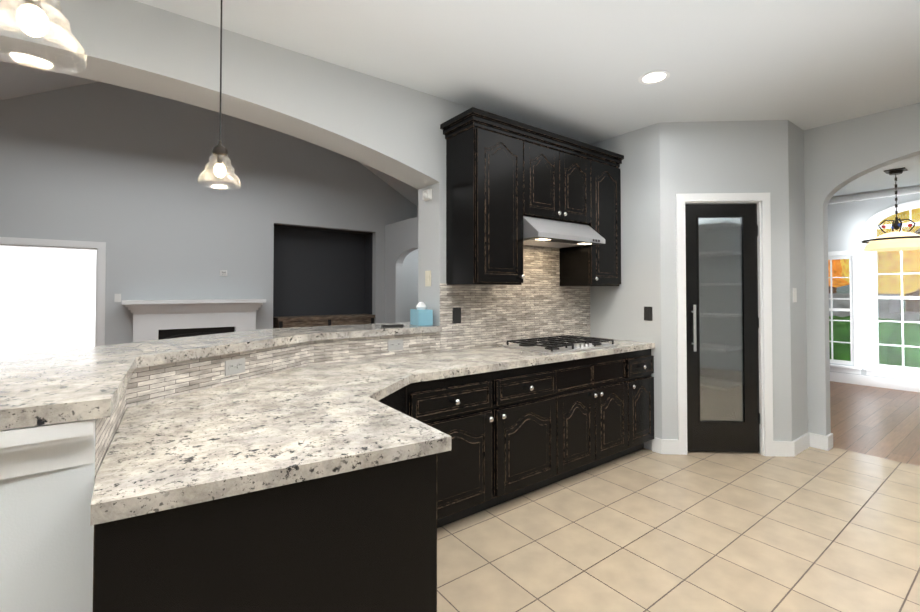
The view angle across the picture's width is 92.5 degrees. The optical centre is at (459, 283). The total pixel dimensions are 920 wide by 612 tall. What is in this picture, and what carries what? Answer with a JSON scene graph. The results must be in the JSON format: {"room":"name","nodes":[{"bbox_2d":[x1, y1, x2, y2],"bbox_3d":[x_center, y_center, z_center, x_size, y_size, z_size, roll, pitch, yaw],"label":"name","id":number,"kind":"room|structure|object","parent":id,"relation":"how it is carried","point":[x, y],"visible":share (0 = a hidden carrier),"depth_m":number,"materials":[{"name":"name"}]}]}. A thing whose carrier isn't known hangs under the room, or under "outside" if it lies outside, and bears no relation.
{"room":"kitchen","nodes":[
{"label":"kitchen","id":0,"kind":"room"},
{"bbox_2d":[0,246,95,355],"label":"window","id":1,"kind":"structure","parent":0,"point":[47,299],"depth_m":7.64,"materials":[{"name":"white glass"}]},
{"bbox_2d":[0,82,417,344],"bbox_3d":[-4.825,-1.108,6.768,9.650,5.170,0.550,1,-1,-37],"label":"wall","id":2,"kind":"structure","parent":0,"point":[118,170],"depth_m":6.90,"materials":[{"name":"grey paint"}]},
{"bbox_2d":[0,237,105,345],"bbox_3d":[-5.873,0.428,5.697,2.000,2.060,0.168,1,-1,-37],"label":"trim","id":3,"kind":"structure","parent":2,"relation":"attached to","point":[99,248],"depth_m":6.18,"materials":[{"name":"white"}]},
{"bbox_2d":[114,294,120,301],"bbox_3d":[-4.918,0.199,6.326,0.075,0.120,0.010,1,-1,-37],"label":"light switch","id":4,"kind":"object","parent":2,"relation":"attached to","point":[117,297],"visible":1,"depth_m":6.32,"materials":[{"name":"white plastic"}]},
{"bbox_2d":[220,270,226,275],"bbox_3d":[-3.831,-0.177,7.134,0.110,0.090,0.028,1,-1,-37],"label":"thermostat","id":5,"kind":"object","parent":2,"relation":"attached to","point":[223,272],"visible":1,"depth_m":7.13,"materials":[{"name":"white plastic"}]},
{"bbox_2d":[0,61,417,205],"bbox_3d":[-3.130,-2.176,4.476,9.900,3.313,5.480,1,-1,-37],"label":"vault","id":6,"kind":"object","parent":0,"point":[16,80],"depth_m":5.65,"materials":[{"name":"white paint"}]},
{"bbox_2d":[0,0,502,351],"bbox_3d":[0.303,0.025,3.771,12.500,2.800,0.300,1,-1,-37],"label":"wall","id":7,"kind":"structure","parent":0,"point":[394,130],"depth_m":2.58,"materials":[{"name":"grey paint"}]},
{"bbox_2d":[423,189,431,200],"bbox_3d":[-0.260,-0.682,3.362,0.046,0.080,0.090,1,-1,-37],"label":"smoke detector","id":8,"kind":"object","parent":7,"relation":"attached to","point":[427,194],"visible":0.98,"depth_m":3.34,"materials":[{"name":"white plastic"}]},
{"bbox_2d":[425,270,430,285],"bbox_3d":[-0.245,-0.042,3.362,0.010,0.120,0.075,1,-1,-37],"label":"light switch","id":9,"kind":"object","parent":7,"relation":"attached to","point":[427,278],"visible":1,"depth_m":3.35,"materials":[{"name":"beige plastic"}]},
{"bbox_2d":[440,107,527,284],"bbox_3d":[0.172,-0.589,3.254,0.510,1.190,0.385,1,-1,-37],"label":"upper cabinet","id":10,"kind":"object","parent":7,"relation":"attached to","point":[504,175],"depth_m":3.14,"materials":[{"name":"black wood"}]},
{"bbox_2d":[440,245,589,350],"bbox_3d":[0.560,0.000,3.770,1.765,1.009,0.010,1,-1,-37],"label":"wall tiles","id":11,"kind":"structure","parent":7,"relation":"attached to","point":[540,301],"depth_m":3.73,"materials":[{"name":"tile"}]},
{"bbox_2d":[453,307,460,323],"bbox_3d":[-0.023,0.237,3.318,0.075,0.120,0.009,1,-1,-37],"label":"light switch","id":12,"kind":"object","parent":11,"relation":"attached to","point":[456,315],"visible":1,"depth_m":3.31,"materials":[{"name":"grey plastic"}]},
{"bbox_2d":[528,125,595,285],"bbox_3d":[0.699,-0.582,3.647,0.805,1.190,0.385,1,-1,-37],"label":"upper cabinet","id":13,"kind":"object","parent":7,"relation":"attached to","point":[561,169],"depth_m":3.59,"materials":[{"name":"black wood"}]},
{"bbox_2d":[523,216,604,247],"bbox_3d":[0.738,-0.417,3.593,0.797,0.176,0.491,1,-1,-37],"label":"range hood","id":14,"kind":"object","parent":13,"relation":"attached to","point":[538,232],"visible":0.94,"depth_m":3.44,"materials":[{"name":"silver metal"}]},
{"bbox_2d":[596,147,623,285],"bbox_3d":[1.200,-0.576,4.022,0.447,1.190,0.385,1,-1,-37],"label":"upper cabinet","id":15,"kind":"object","parent":7,"relation":"attached to","point":[608,172],"depth_m":3.91,"materials":[{"name":"black wood"}]},
{"bbox_2d":[385,206,417,322],"bbox_3d":[0.304,-0.152,7.196,0.900,3.272,5.180,1,-1,-37],"label":"wall","id":16,"kind":"structure","parent":0,"point":[401,240],"depth_m":8.56,"materials":[{"name":"grey paint"}]},
{"bbox_2d":[135,0,919,196],"bbox_3d":[1.970,-1.463,1.565,12.500,0.100,5.870,1,-1,-37],"label":"ceiling","id":17,"kind":"structure","parent":0,"point":[574,69],"depth_m":2.66,"materials":[{"name":"white paint"}]},
{"bbox_2d":[16,0,48,36],"bbox_3d":[-0.861,-0.962,0.895,0.124,0.923,0.124,1,-1,-37],"label":"cord","id":18,"kind":"object","parent":17,"relation":"hanging from","point":[35,10],"depth_m":0.88,"materials":[{"name":"glass"}]},
{"bbox_2d":[0,0,86,72],"bbox_3d":[-0.861,-0.533,0.887,0.168,0.136,0.168,1,-1,-37],"label":"shade","id":19,"kind":"object","parent":18,"relation":"hanging from","point":[68,33],"visible":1,"depth_m":0.91,"materials":[{"name":"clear glass"}]},
{"bbox_2d":[212,0,227,176],"bbox_3d":[-1.062,-0.939,1.955,0.124,0.933,0.124,1,-1,-37],"label":"cord","id":20,"kind":"object","parent":17,"relation":"hanging from","point":[219,148],"visible":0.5,"depth_m":1.95,"materials":[{"name":"brown metal"}]},
{"bbox_2d":[198,154,240,189],"bbox_3d":[-1.062,-0.505,1.948,0.168,0.136,0.168,1,-1,-37],"label":"shade","id":21,"kind":"object","parent":20,"relation":"hanging from","point":[227,161],"visible":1,"depth_m":1.95,"materials":[{"name":"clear glass"}]},
{"bbox_2d":[638,70,669,84],"bbox_3d":[1.304,-1.387,2.957,0.196,0.003,0.196,1,-1,-37],"label":"recessed light","id":22,"kind":"object","parent":17,"relation":"in","point":[653,77],"visible":1,"depth_m":2.96,"materials":[{"name":"white plastic"}]},
{"bbox_2d":[861,167,919,251],"bbox_3d":[5.167,-0.879,5.213,0.624,0.938,0.624,1,-1,-37],"label":"chandelier","id":23,"kind":"object","parent":17,"relation":"hanging from","point":[899,240],"visible":1,"depth_m":5.15,"materials":[{"name":"beige glass"}]},
{"bbox_2d":[590,122,661,449],"bbox_3d":[1.522,0.030,4.043,0.100,2.800,0.723,1,-1,-37],"label":"wall","id":24,"kind":"structure","parent":0,"point":[616,312],"depth_m":3.90,"materials":[{"name":"grey paint"}]},
{"bbox_2d":[644,307,652,320],"bbox_3d":[1.627,0.256,3.808,0.009,0.120,0.075,1,-1,-37],"label":"light switch","id":25,"kind":"object","parent":24,"relation":"attached to","point":[648,314],"visible":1,"depth_m":3.80,"materials":[{"name":"grey plastic"}]},
{"bbox_2d":[437,447,919,611],"bbox_3d":[0.461,1.396,0.344,8.680,0.060,5.800,1,-1,-37],"label":"floor","id":26,"kind":"structure","parent":0,"point":[812,529],"depth_m":2.41,"materials":[{"name":"beige tile"}]},
{"bbox_2d":[0,332,439,611],"bbox_3d":[-0.698,0.866,2.190,2.120,1.065,1.610,1,-1,-37],"label":"wall bar","id":27,"kind":"object","parent":26,"relation":"on","point":[46,544],"visible":0.1,"depth_m":1.04,"materials":[{"name":"grey paint"}]},
{"bbox_2d":[0,419,94,479],"bbox_3d":[-0.995,0.370,0.977,0.285,0.114,0.112,1,-1,-37],"label":"trim","id":28,"kind":"structure","parent":27,"relation":"attached to","point":[34,449],"depth_m":0.99,"materials":[{"name":"white wood"}]},
{"bbox_2d":[0,322,441,429],"bbox_3d":[-0.837,0.309,2.170,2.371,0.043,1.852,1,-1,-37],"label":"bar","id":29,"kind":"object","parent":27,"relation":"on","point":[59,386],"visible":0.95,"depth_m":1.51,"materials":[{"name":"stone"}]},
{"bbox_2d":[381,324,403,327],"bbox_3d":[-0.474,0.291,3.085,0.150,0.022,0.044,0,-1,-22],"label":"remote control","id":30,"kind":"object","parent":29,"relation":"on","point":[390,325],"visible":1,"depth_m":3.07,"materials":[{"name":"grey plastic"}]},
{"bbox_2d":[410,302,432,325],"bbox_3d":[-0.290,0.220,3.299,0.110,0.172,0.190,0,-1,-25],"label":"tissue box","id":31,"kind":"object","parent":29,"relation":"on","point":[421,315],"visible":1,"depth_m":3.23,"materials":[{"name":"blue cardboard"}]},
{"bbox_2d":[225,358,244,375],"bbox_3d":[-1.094,0.402,2.143,0.100,0.070,0.068,1,-1,-37],"label":"outlet","id":32,"kind":"object","parent":27,"relation":"attached to","point":[234,366],"visible":1,"depth_m":2.14,"materials":[{"name":"grey plastic"}]},
{"bbox_2d":[388,339,402,350],"bbox_3d":[-0.442,0.417,3.007,0.115,0.070,0.032,1,-1,-37],"label":"outlet","id":33,"kind":"object","parent":27,"relation":"attached to","point":[395,345],"visible":1,"depth_m":3.00,"materials":[{"name":"grey plastic"}]},
{"bbox_2d":[357,362,560,556],"bbox_3d":[0.011,0.973,2.923,1.144,0.876,0.651,1,-1,-37],"label":"base cabinet","id":34,"kind":"object","parent":26,"relation":"on","point":[503,426],"depth_m":2.56,"materials":[{"name":"black wood"}]},
{"bbox_2d":[90,373,450,525],"bbox_3d":[-0.474,0.488,1.564,1.246,0.042,0.900,1,-1,-37],"label":"countertop","id":35,"kind":"structure","parent":34,"relation":"on","point":[296,425],"depth_m":1.28,"materials":[{"name":"stone"}]},
{"bbox_2d":[561,352,632,479],"bbox_3d":[0.809,0.983,3.520,0.850,0.876,0.651,1,-1,-37],"label":"base cabinet","id":36,"kind":"object","parent":26,"relation":"on","point":[597,392],"depth_m":3.28,"materials":[{"name":"black wood"}]},
{"bbox_2d":[127,337,654,408],"bbox_3d":[0.014,0.512,2.917,3.649,0.042,0.683,1,-1,-37],"label":"countertop","id":37,"kind":"structure","parent":36,"relation":"on","point":[454,363],"depth_m":2.59,"materials":[{"name":"stone"}]},
{"bbox_2d":[503,335,617,353],"bbox_3d":[0.807,0.474,3.528,0.778,0.051,0.520,1,-1,-37],"label":"cooktop","id":38,"kind":"object","parent":37,"relation":"in","point":[557,345],"visible":1,"depth_m":3.42,"materials":[{"name":"silver metal"}]},
{"bbox_2d":[629,349,653,451],"bbox_3d":[1.303,0.990,3.889,0.384,0.876,0.651,1,-1,-37],"label":"base cabinet","id":39,"kind":"object","parent":26,"relation":"on","point":[641,362],"depth_m":3.65,"materials":[{"name":"black wood"}]},
{"bbox_2d":[660,120,791,440],"bbox_3d":[2.227,0.025,3.751,1.052,2.800,0.110,0,-1,3],"label":"wall","id":40,"kind":"structure","parent":0,"point":[726,157],"depth_m":3.71,"materials":[{"name":"grey paint"}]},
{"bbox_2d":[685,204,759,452],"bbox_3d":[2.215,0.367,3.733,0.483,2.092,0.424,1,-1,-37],"label":"pantry door","id":41,"kind":"structure","parent":40,"relation":"in","point":[727,436],"depth_m":3.73,"materials":[{"name":"black"}]},
{"bbox_2d":[676,193,773,455],"bbox_3d":[2.211,0.332,3.737,0.762,2.186,0.128,0,-1,3],"label":"door frame","id":42,"kind":"structure","parent":40,"relation":"attached to","point":[761,201],"depth_m":3.68,"materials":[{"name":"white wood"}]},
{"bbox_2d":[652,432,832,456],"bbox_3d":[2.450,1.366,3.802,1.356,0.120,0.899,1,-1,-37],"label":"baseboard","id":43,"kind":"structure","parent":40,"relation":"attached to","point":[795,447],"depth_m":3.69,"materials":[{"name":"white wood"}]},
{"bbox_2d":[788,120,807,440],"bbox_3d":[2.880,0.026,3.828,0.402,2.800,0.100,1,-1,-37],"label":"wall","id":44,"kind":"structure","parent":0,"point":[799,403],"depth_m":3.79,"materials":[{"name":"grey paint"}]},
{"bbox_2d":[793,288,796,301],"bbox_3d":[2.833,0.094,3.722,0.075,0.120,0.010,1,-1,-37],"label":"switch plate","id":45,"kind":"object","parent":44,"relation":"attached to","point":[794,294],"visible":0.93,"depth_m":3.71,"materials":[{"name":"white plastic"}]},
{"bbox_2d":[698,103,919,435],"bbox_3d":[3.954,0.009,2.836,0.130,2.800,5.570,1,-1,-37],"label":"wall","id":46,"kind":"structure","parent":0,"point":[838,155],"depth_m":3.83,"materials":[{"name":"grey paint"}]},
{"bbox_2d":[699,221,742,389],"bbox_3d":[2.066,0.200,4.332,1.080,1.570,0.887,1,-1,-37],"label":"pantry shelves","id":47,"kind":"object","parent":46,"relation":"attached to","point":[729,254],"depth_m":4.25,"materials":[{"name":"white"}]},
{"bbox_2d":[827,193,919,381],"bbox_3d":[6.966,0.048,5.087,0.150,2.800,5.570,1,-1,-37],"label":"wall","id":48,"kind":"structure","parent":0,"point":[847,221],"depth_m":6.45,"materials":[{"name":"grey paint"}]},
{"bbox_2d":[828,250,862,374],"bbox_3d":[5.668,0.416,6.726,0.140,1.820,0.720,1,-1,-37],"label":"window","id":49,"kind":"structure","parent":48,"relation":"in","point":[852,256],"depth_m":6.54,"materials":[{"name":"white wood"}]},
{"bbox_2d":[828,185,919,203],"bbox_3d":[6.866,-1.301,5.035,0.100,0.105,5.570,1,-1,-37],"label":"crown molding","id":50,"kind":"structure","parent":48,"relation":"attached to","point":[915,189],"depth_m":6.24,"materials":[{"name":"white"}]},
{"bbox_2d":[830,372,919,391],"bbox_3d":[6.899,1.377,5.013,0.018,0.140,5.570,1,-1,-37],"label":"baseboard","id":51,"kind":"structure","parent":48,"relation":"attached to","point":[904,385],"depth_m":6.27,"materials":[{"name":"white wood"}]},
{"bbox_2d":[864,200,919,380],"bbox_3d":[6.311,0.082,5.870,0.140,2.460,1.390,1,-1,-37],"label":"window","id":52,"kind":"structure","parent":48,"relation":"in","point":[871,296],"depth_m":6.31,"materials":[{"name":"white wood"}]},
{"bbox_2d":[830,381,919,465],"bbox_3d":[5.468,1.461,4.085,3.820,0.059,5.800,1,-1,-37],"label":"floor","id":53,"kind":"structure","parent":0,"point":[880,422],"depth_m":4.61,"materials":[{"name":"brown wood"}]},
{"bbox_3d":[-3.812,1.489,5.702,10.250,0.059,7.900,1,-1,-37],"label":"floor","id":54,"kind":"structure","parent":0,"visible":0},
{"bbox_2d":[122,299,265,341],"bbox_3d":[-3.962,0.858,6.689,1.880,1.235,0.550,1,-1,-37],"label":"fireplace","id":55,"kind":"object","parent":54,"relation":"on","point":[159,319],"visible":0.46,"depth_m":6.68,"materials":[{"name":"white stone"}]},
{"bbox_2d":[273,314,374,327],"bbox_3d":[-2.557,1.055,8.364,1.840,0.900,0.470,1,-1,-37],"label":"media console","id":56,"kind":"object","parent":54,"relation":"on","point":[308,321],"visible":0.15,"depth_m":8.13,"materials":[{"name":"brown wood"}]},
{"label":"outside","id":57,"kind":"structure","parent":0,"visible":0},
{"bbox_3d":[22.833,2.143,26.795,51.200,0.060,44.000,1,-1,-37],"label":"ground","id":58,"kind":"structure","parent":57,"visible":0},
{"bbox_2d":[828,208,919,311],"bbox_3d":[14.085,-2.686,19.873,24.655,9.458,32.740,1,-1,-37],"label":"trees","id":59,"kind":"object","parent":58,"relation":"on","point":[885,258],"depth_m":20.69,"materials":[{"name":"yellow plant"}]},
{"bbox_2d":[829,293,919,321],"bbox_3d":[12.091,1.098,13.788,1.900,1.600,4.400,1,-1,-37],"label":"car","id":60,"kind":"object","parent":58,"relation":"on","point":[890,307],"depth_m":12.74,"materials":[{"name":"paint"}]},
{"bbox_2d":[829,315,919,367],"bbox_3d":[7.300,1.078,6.802,1.242,1.175,10.457,1,-1,-37],"label":"hedge","id":61,"kind":"object","parent":58,"relation":"on","point":[885,356],"depth_m":6.92,"materials":[{"name":"green plant"}]}
]}

